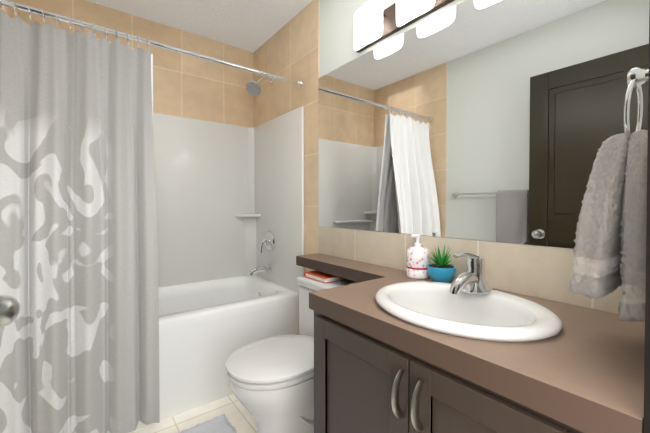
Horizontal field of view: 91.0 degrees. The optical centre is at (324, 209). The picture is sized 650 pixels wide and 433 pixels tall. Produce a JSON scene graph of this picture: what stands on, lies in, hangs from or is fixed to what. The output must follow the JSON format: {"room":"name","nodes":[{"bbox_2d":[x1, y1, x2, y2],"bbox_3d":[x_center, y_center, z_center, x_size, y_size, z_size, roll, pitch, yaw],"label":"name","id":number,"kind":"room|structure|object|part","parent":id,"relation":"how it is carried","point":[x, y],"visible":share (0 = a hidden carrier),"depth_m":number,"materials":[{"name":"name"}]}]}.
{"room":"bathroom","nodes":[
{"label":"bathroom","id":0,"kind":"room"},
{"bbox_2d":[130,394,256,432],"bbox_3d":[-0.001,1.138,0.753,2.101,0.060,4.580,-1,1,-37],"label":"floor","id":1,"kind":"structure","parent":0,"point":[239,417],"depth_m":1.67,"materials":[{"name":"tile"}]},
{"bbox_2d":[107,106,303,432],"bbox_3d":[-0.968,0.203,2.002,1.489,1.775,0.789,-1,1,-37],"label":"bathtub","id":2,"kind":"object","parent":1,"relation":"on","point":[230,216],"visible":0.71,"depth_m":2.36,"materials":[{"name":"white plastic"}]},
{"bbox_3d":[-0.968,-0.058,1.998,1.489,1.254,0.789,-1,1,-37],"label":"surround panel","id":3,"kind":"part","parent":2,"relation":"part of","materials":[{"name":"white plastic"}]},
{"bbox_3d":[-0.502,0.465,2.431,0.160,0.064,0.044,-1,1,-37],"label":"spout","id":4,"kind":"part","parent":2,"relation":"part of","materials":[{"name":"silver metal"}]},
{"bbox_3d":[-0.477,0.284,2.448,0.038,0.096,0.022,-1,1,-37],"label":"valve lever","id":5,"kind":"part","parent":2,"relation":"part of","materials":[{"name":"silver metal"}]},
{"bbox_3d":[-0.446,0.247,2.471,0.046,0.152,0.152,-1,1,-37],"label":"valve plate","id":6,"kind":"part","parent":2,"relation":"part of","materials":[{"name":"silver metal"}]},
{"bbox_2d":[178,414,236,432],"bbox_3d":[-0.533,1.088,1.257,0.529,0.035,0.678,-1,1,-37],"label":"rug","id":7,"kind":"object","parent":1,"relation":"on","point":[220,424],"visible":1,"depth_m":1.57,"materials":[{"name":"grey fabric"}]},
{"bbox_2d":[225,276,357,432],"bbox_3d":[-0.116,0.737,1.534,0.709,0.720,0.524,-1,1,-37],"label":"toilet","id":8,"kind":"object","parent":1,"relation":"on","point":[270,380],"visible":0.6,"depth_m":1.35,"materials":[{"name":"white ceramic"}]},
{"bbox_3d":[-0.210,0.664,1.462,0.474,0.032,0.390,-1,1,-37],"label":"lid","id":9,"kind":"part","parent":8,"relation":"part of","materials":[{"name":"white plastic"}]},
{"bbox_3d":[-0.210,0.696,1.462,0.470,0.023,0.386,-1,1,-37],"label":"seat","id":10,"kind":"part","parent":8,"relation":"part of","materials":[{"name":"white plastic"}]},
{"bbox_3d":[-0.172,0.902,1.494,0.554,0.390,0.380,-1,1,-37],"label":"bowl","id":11,"kind":"part","parent":8,"relation":"part of","materials":[{"name":"white ceramic"}]},
{"bbox_3d":[0.079,0.578,1.681,0.211,0.294,0.496,-1,1,-37],"label":"tank","id":12,"kind":"part","parent":8,"relation":"part of","materials":[{"name":"white ceramic"}]},
{"bbox_2d":[304,271,345,282],"bbox_3d":[0.010,0.367,1.779,0.176,0.025,0.193,-1,1,-37],"label":"book","id":13,"kind":"object","parent":8,"relation":"on","point":[319,276],"visible":0.6,"depth_m":1.72,"materials":[{"name":"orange paper"}]},
{"bbox_3d":[0.077,0.406,1.677,0.222,0.047,0.524,-1,1,-37],"label":"tank lid","id":14,"kind":"part","parent":8,"relation":"part of","materials":[{"name":"white ceramic"}]},
{"bbox_2d":[309,304,603,432],"bbox_3d":[0.403,0.726,0.936,0.610,0.760,0.815,-1,1,-37],"label":"bathroom vanity","id":15,"kind":"object","parent":1,"relation":"on","point":[365,382],"depth_m":0.78,"materials":[{"name":"brown wood"}]},
{"bbox_3d":[0.089,0.676,0.928,0.018,0.636,0.385,-1,1,-37],"label":"door","id":16,"kind":"part","parent":15,"relation":"part of","materials":[{"name":"brown wood"}]},
{"bbox_3d":[0.174,0.446,0.763,0.042,0.120,0.013,-1,1,-37],"label":"handle","id":17,"kind":"part","parent":15,"relation":"part of","materials":[{"name":"silver metal"}]},
{"bbox_3d":[0.208,0.447,0.719,0.042,0.120,0.013,-1,1,-37],"label":"handle","id":18,"kind":"part","parent":15,"relation":"part of","materials":[{"name":"silver metal"}]},
{"bbox_2d":[296,253,644,432],"bbox_3d":[0.203,0.314,1.231,0.562,0.055,1.536,-1,1,-37],"label":"countertop","id":19,"kind":"structure","parent":15,"relation":"on","point":[593,375],"depth_m":0.64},
{"bbox_2d":[406,234,428,278],"bbox_3d":[0.392,0.194,1.349,0.092,0.180,0.092,-1,1,-37],"label":"soap dispenser","id":20,"kind":"object","parent":19,"relation":"on","point":[417,259],"visible":0.96,"depth_m":1.31,"materials":[{"name":"ceramic"}]},
{"bbox_2d":[427,245,455,282],"bbox_3d":[0.455,0.210,1.263,0.122,0.150,0.118,-1,1,-37],"label":"plant","id":21,"kind":"object","parent":19,"relation":"on","point":[440,269],"visible":0.94,"depth_m":1.24,"materials":[{"name":"green plant"}]},
{"bbox_3d":[0.460,0.254,1.263,0.108,0.062,0.108,-1,1,-37],"label":"pot","id":22,"kind":"part","parent":21,"relation":"part of","materials":[{"name":"blue ceramic"}]},
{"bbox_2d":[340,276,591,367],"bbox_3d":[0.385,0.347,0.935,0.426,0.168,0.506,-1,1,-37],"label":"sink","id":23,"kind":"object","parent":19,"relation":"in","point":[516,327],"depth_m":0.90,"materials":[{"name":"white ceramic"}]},
{"bbox_2d":[444,252,495,295],"bbox_3d":[0.459,0.199,1.016,0.199,0.128,0.094,-1,1,-37],"label":"faucet","id":24,"kind":"object","parent":23,"relation":"on","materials":[{"name":"silver metal"}]},
{"bbox_3d":[0.319,0.680,0.626,0.018,0.636,0.366,-1,1,-37],"label":"door","id":25,"kind":"part","parent":15,"relation":"part of","materials":[{"name":"brown wood"}]},
{"bbox_2d":[86,0,312,52],"bbox_3d":[-0.001,-1.352,0.717,2.101,0.060,4.580,-1,1,-37],"label":"ceiling","id":26,"kind":"structure","parent":0,"point":[253,26],"depth_m":2.21,"materials":[{"name":"white paint"}]},
{"bbox_2d":[319,0,617,313],"bbox_3d":[0.697,-0.113,1.156,0.120,2.430,4.400,-1,1,-37],"label":"wall","id":27,"kind":"structure","parent":0,"point":[336,34],"depth_m":1.83,"materials":[{"name":"white paint"}]},
{"bbox_2d":[253,0,318,271],"bbox_3d":[-0.327,-0.130,2.392,0.004,2.430,0.952,-1,1,-37],"label":"wall tiles","id":28,"kind":"structure","parent":27,"relation":"attached to","point":[289,49],"depth_m":2.15,"materials":[{"name":"beige tile"}]},
{"bbox_2d":[0,0,302,87],"bbox_3d":[-0.758,-0.846,1.713,1.492,0.052,0.052,-1,1,-37],"label":"shower rod","id":29,"kind":"object","parent":28,"relation":"attached to","point":[50,15],"visible":1,"depth_m":1.58,"materials":[{"name":"silver metal"}]},
{"bbox_2d":[0,0,159,432],"bbox_3d":[-1.121,0.082,1.476,0.604,1.882,0.340,-1,1,-37],"label":"shower curtain","id":30,"kind":"object","parent":29,"relation":"hanging from","point":[79,344],"visible":1,"depth_m":1.38,"materials":[{"name":"fabric"}]},
{"bbox_2d":[246,77,273,96],"bbox_3d":[-0.483,-0.945,2.400,0.218,0.193,0.111,-1,1,-37],"label":"shower head","id":31,"kind":"object","parent":28,"relation":"attached to","point":[253,88],"visible":0.92,"depth_m":2.36},
{"bbox_3d":[-0.473,-0.977,2.440,0.123,0.087,0.017,-1,1,-37],"label":"arm","id":32,"kind":"part","parent":31,"relation":"part of"},
{"bbox_2d":[354,0,453,52],"bbox_3d":[0.478,-0.893,1.254,0.094,0.198,1.100,-1,1,-37],"label":"sconce","id":33,"kind":"object","parent":27,"relation":"attached to","point":[374,22],"visible":1,"depth_m":1.50,"materials":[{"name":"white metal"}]},
{"bbox_3d":[0.203,-0.897,1.551,0.018,0.198,0.195,-1,1,-37],"label":"glass","id":34,"kind":"part","parent":33,"relation":"part of","materials":[{"name":"white glass"}]},
{"bbox_3d":[0.371,-0.894,1.332,0.018,0.198,0.195,-1,1,-37],"label":"glass","id":35,"kind":"part","parent":33,"relation":"part of","materials":[{"name":"white glass"}]},
{"bbox_2d":[318,226,621,313],"bbox_3d":[0.429,0.199,1.405,0.008,0.168,1.542,-1,1,-37],"label":"tile backsplash","id":36,"kind":"structure","parent":27,"relation":"attached to","point":[544,272],"depth_m":1.15,"materials":[{"name":"beige tile"}]},
{"bbox_2d":[318,0,649,248],"bbox_3d":[0.424,-0.350,1.405,0.006,0.926,1.522,-1,1,-37],"label":"mirror","id":37,"kind":"object","parent":27,"relation":"attached to","point":[494,120],"visible":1,"depth_m":1.19,"materials":[{"name":"clear glass"}]},
{"bbox_3d":[-1.295,-0.129,2.326,1.621,2.430,0.120,-1,1,-37],"label":"wall","id":38,"kind":"structure","parent":0,"visible":0},
{"bbox_2d":[13,0,253,127],"bbox_3d":[-1.211,-0.129,2.312,1.496,2.430,0.004,-1,1,-37],"label":"wall tiles","id":39,"kind":"structure","parent":38,"relation":"attached to","point":[186,86],"depth_m":2.40,"materials":[{"name":"beige tile"}]},
{"bbox_3d":[0.725,-0.104,0.570,0.549,2.430,0.135,-1,1,-37],"label":"wall","id":40,"kind":"structure","parent":0,"visible":0},
{"bbox_2d":[568,67,648,321],"bbox_3d":[0.629,-0.037,0.677,0.263,0.519,0.148,-1,1,-37],"label":"towel ring","id":41,"kind":"object","parent":40,"relation":"attached to","point":[610,232],"visible":1,"depth_m":0.63,"materials":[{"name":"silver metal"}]},
{"bbox_2d":[568,133,628,298],"bbox_3d":[0.602,0.011,0.690,0.235,0.343,0.095,-1,1,-37],"label":"towel","id":42,"kind":"object","parent":41,"relation":"hanging from","point":[602,233],"depth_m":0.64,"materials":[{"name":"grey fabric"}]},
{"bbox_2d":[618,129,647,321],"bbox_3d":[0.666,0.029,0.663,0.223,0.387,0.064,-1,1,-37],"label":"towel","id":43,"kind":"object","parent":41,"relation":"hanging from","point":[632,149],"depth_m":0.61,"materials":[{"name":"grey fabric"}]},
{"bbox_3d":[0.654,-0.271,0.641,0.052,0.052,0.068,-1,1,-37],"label":"post","id":44,"kind":"part","parent":41,"relation":"part of","materials":[{"name":"silver metal"}]},
{"bbox_3d":[-0.554,-0.098,0.123,0.120,2.430,4.280,-1,1,-37],"label":"wall","id":45,"kind":"structure","parent":0,"visible":0},
{"bbox_2d":[1,0,12,17],"bbox_3d":[-1.526,-0.117,1.496,0.004,2.430,0.908,-1,1,-37],"label":"wall tiles","id":46,"kind":"structure","parent":45,"relation":"attached to","point":[8,11],"depth_m":1.75,"materials":[{"name":"beige tile"}]},
{"bbox_3d":[0.163,-1.133,0.125,0.867,0.360,0.135,-1,1,-37],"label":"wall","id":47,"kind":"structure","parent":0,"visible":0},
{"bbox_2d":[643,9,649,432],"bbox_3d":[0.169,0.054,0.134,0.977,2.125,0.156,-1,1,-37],"label":"door frame","id":48,"kind":"structure","parent":47,"relation":"attached to","point":[646,428],"depth_m":0.45,"materials":[{"name":"black"}]},
{"bbox_3d":[-0.476,0.092,0.300,0.035,2.020,0.812,-1,1,-37],"label":"door leaf","id":49,"kind":"structure","parent":47,"relation":"in","visible":0},
{"bbox_2d":[0,295,19,326],"bbox_3d":[-0.632,0.195,0.604,0.082,0.066,0.066,-1,1,-37],"label":"door knob","id":50,"kind":"object","parent":49,"relation":"attached to","point":[9,309],"depth_m":0.60,"materials":[{"name":"silver metal"}]}
]}

